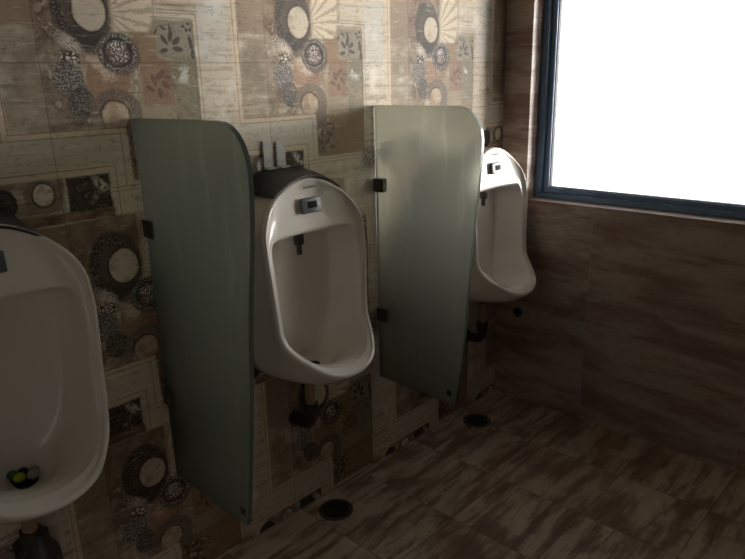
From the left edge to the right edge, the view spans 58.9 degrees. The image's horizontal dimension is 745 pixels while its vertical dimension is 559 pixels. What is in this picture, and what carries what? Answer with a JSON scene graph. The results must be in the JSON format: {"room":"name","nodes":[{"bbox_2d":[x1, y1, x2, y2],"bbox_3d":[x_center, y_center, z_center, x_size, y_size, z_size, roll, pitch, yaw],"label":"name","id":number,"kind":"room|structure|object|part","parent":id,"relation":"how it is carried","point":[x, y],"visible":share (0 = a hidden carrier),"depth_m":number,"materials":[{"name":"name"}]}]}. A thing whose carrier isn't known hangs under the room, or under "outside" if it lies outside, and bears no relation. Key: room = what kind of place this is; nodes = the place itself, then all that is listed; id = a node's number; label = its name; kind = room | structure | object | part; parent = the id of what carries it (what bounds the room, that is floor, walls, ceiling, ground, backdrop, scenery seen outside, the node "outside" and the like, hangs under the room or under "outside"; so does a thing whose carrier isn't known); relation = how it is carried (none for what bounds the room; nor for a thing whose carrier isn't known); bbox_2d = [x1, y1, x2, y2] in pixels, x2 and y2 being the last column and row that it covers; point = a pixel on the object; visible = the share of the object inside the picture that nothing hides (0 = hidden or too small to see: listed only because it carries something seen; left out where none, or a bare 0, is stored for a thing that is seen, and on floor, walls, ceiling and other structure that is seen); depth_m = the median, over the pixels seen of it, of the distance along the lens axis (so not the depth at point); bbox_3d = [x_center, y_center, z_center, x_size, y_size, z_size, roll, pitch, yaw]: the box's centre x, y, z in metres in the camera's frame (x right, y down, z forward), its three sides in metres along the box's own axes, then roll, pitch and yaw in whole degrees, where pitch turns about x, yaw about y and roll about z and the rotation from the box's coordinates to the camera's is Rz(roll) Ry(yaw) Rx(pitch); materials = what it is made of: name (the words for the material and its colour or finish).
{"room":"public restroom","nodes":[
{"label":"public restroom","id":0,"kind":"room"},
{"bbox_2d":[24,526,62,558],"bbox_3d":[-0.751,0.629,1.503,0.080,0.130,0.080,14,23,41],"label":"drain pipe","id":1,"kind":"object","parent":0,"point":[38,542],"depth_m":1.47,"materials":[{"name":"black plastic"}]},
{"bbox_2d":[0,0,506,558],"bbox_3d":[-0.797,-0.397,1.411,0.150,2.750,4.123,14,23,41],"label":"wall","id":2,"kind":"structure","parent":0,"point":[308,76],"depth_m":1.77,"materials":[{"name":"tile"}]},
{"bbox_2d":[0,224,109,558],"bbox_3d":[-0.724,0.303,1.352,0.291,0.841,0.377,14,23,41],"label":"urinal","id":3,"kind":"object","parent":2,"relation":"attached to","point":[54,412],"depth_m":1.43,"materials":[{"name":"white ceramic"}]},
{"bbox_3d":[-0.740,-0.029,1.259,0.012,0.043,0.072,5,17,44],"label":"sensor plate","id":4,"kind":"part","parent":3,"relation":"part of","materials":[{"name":"grey plastic"}]},
{"bbox_2d":[6,470,16,479],"bbox_3d":[-0.776,0.421,1.418,0.023,0.019,0.023,14,23,41],"label":"ball","id":5,"kind":"object","parent":3,"relation":"on","point":[10,474],"visible":0.85,"depth_m":1.41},
{"bbox_2d":[13,472,25,482],"bbox_3d":[-0.753,0.423,1.406,0.025,0.020,0.025,14,23,41],"label":"ball","id":6,"kind":"object","parent":3,"relation":"on","point":[20,477],"visible":1,"depth_m":1.40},
{"bbox_2d":[0,210,43,236],"bbox_3d":[-0.791,-0.092,1.289,0.126,0.059,0.252,14,23,41],"label":"cover","id":7,"kind":"object","parent":3,"relation":"on","point":[7,218],"visible":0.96,"depth_m":1.32,"materials":[{"name":"grey plastic"}]},
{"bbox_2d":[17,467,27,474],"bbox_3d":[-0.759,0.417,1.431,0.022,0.018,0.022,14,23,41],"label":"ball","id":8,"kind":"object","parent":3,"relation":"on","point":[24,470],"visible":0.76,"depth_m":1.43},
{"bbox_2d":[10,470,38,488],"bbox_3d":[-0.757,0.433,1.415,0.074,0.005,0.074,19,28,40],"label":"outlet","id":9,"kind":"object","parent":3,"relation":"attached to","point":[27,483],"depth_m":1.41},
{"bbox_2d":[26,469,39,478],"bbox_3d":[-0.730,0.419,1.418,0.025,0.020,0.025,14,23,41],"label":"ball","id":10,"kind":"object","parent":3,"relation":"on","point":[34,473],"visible":1,"depth_m":1.41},
{"bbox_2d":[29,465,39,470],"bbox_3d":[-0.738,0.414,1.439,0.021,0.017,0.021,14,23,41],"label":"ball","id":11,"kind":"object","parent":3,"relation":"on","point":[33,466],"visible":0.69,"depth_m":1.43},
{"bbox_2d":[132,118,254,525],"bbox_3d":[-0.392,0.120,1.550,0.444,0.968,0.046,14,23,41],"label":"divider","id":12,"kind":"object","parent":2,"relation":"attached to","point":[196,176],"visible":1,"depth_m":1.52,"materials":[{"name":"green glass"}]},
{"bbox_3d":[-0.542,0.318,1.738,0.028,0.028,0.011,14,23,41],"label":"clamp knob","id":13,"kind":"part","parent":12,"relation":"part of","materials":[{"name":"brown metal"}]},
{"bbox_2d":[254,177,374,428],"bbox_3d":[-0.156,0.109,1.925,0.291,0.810,0.377,14,23,41],"label":"urinal","id":14,"kind":"object","parent":2,"relation":"attached to","point":[312,324],"depth_m":1.95,"materials":[{"name":"ceramic"}]},
{"bbox_2d":[253,141,339,198],"bbox_3d":[-0.224,-0.319,1.852,0.126,0.139,0.252,14,23,41],"label":"cover","id":15,"kind":"object","parent":14,"relation":"on","point":[270,182],"visible":0.91,"depth_m":1.83,"materials":[{"name":"grey plastic"}]},
{"bbox_3d":[-0.172,-0.208,1.837,0.012,0.043,0.072,5,17,44],"label":"sensor plate","id":16,"kind":"part","parent":14,"relation":"part of","materials":[{"name":"grey plastic"}]},
{"bbox_2d":[374,105,483,405],"bbox_3d":[0.171,-0.066,2.136,0.424,0.964,0.046,14,23,41],"label":"divider","id":17,"kind":"object","parent":2,"relation":"attached to","point":[429,159],"visible":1,"depth_m":2.12,"materials":[{"name":"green glass"}]},
{"bbox_3d":[0.029,0.128,2.315,0.028,0.028,0.011,14,23,41],"label":"clamp knob","id":18,"kind":"part","parent":17,"relation":"part of","materials":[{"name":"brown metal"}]},
{"bbox_2d":[466,147,535,342],"bbox_3d":[0.483,-0.103,2.571,0.291,0.810,0.377,14,23,41],"label":"urinal","id":19,"kind":"object","parent":2,"relation":"attached to","point":[502,270],"depth_m":2.64,"materials":[{"name":"white ceramic"}]},
{"bbox_3d":[0.467,-0.420,2.483,0.012,0.043,0.072,5,17,44],"label":"sensor plate","id":20,"kind":"part","parent":19,"relation":"part of","materials":[{"name":"grey plastic"}]},
{"bbox_2d":[220,389,744,558],"bbox_3d":[0.257,1.221,0.901,2.950,0.100,4.123,14,23,41],"label":"floor","id":21,"kind":"structure","parent":0,"point":[538,481],"depth_m":2.24,"materials":[{"name":"tile"}]},
{"bbox_2d":[319,499,352,520],"bbox_3d":[-0.123,0.775,2.221,0.116,0.005,0.116,14,23,41],"label":"floor drain","id":22,"kind":"object","parent":21,"relation":"on","point":[333,509],"visible":1,"depth_m":2.22,"materials":[{"name":"metal"}]},
{"bbox_2d":[463,414,490,427],"bbox_3d":[0.440,0.593,2.773,0.116,0.005,0.116,14,23,41],"label":"floor drain","id":23,"kind":"object","parent":21,"relation":"on","point":[472,420],"visible":1,"depth_m":2.77,"materials":[{"name":"metal"}]},
{"bbox_2d":[494,0,744,474],"bbox_3d":[1.584,-0.583,1.829,2.700,2.750,0.200,14,23,41],"label":"wall","id":24,"kind":"structure","parent":0,"point":[632,322],"depth_m":2.53,"materials":[{"name":"tile"}]},
{"bbox_2d":[513,307,521,316],"bbox_3d":[0.629,0.142,2.860,0.042,0.042,0.008,14,23,41],"label":"plug","id":25,"kind":"object","parent":24,"relation":"attached to","point":[517,312],"visible":1,"depth_m":2.86,"materials":[{"name":"black plastic"}]},
{"bbox_2d":[534,0,744,219],"bbox_3d":[1.092,-0.853,2.242,1.100,1.250,0.090,14,23,41],"label":"window","id":26,"kind":"structure","parent":24,"relation":"in","point":[552,9],"depth_m":2.58,"materials":[{"name":"blue metal"}]}
]}

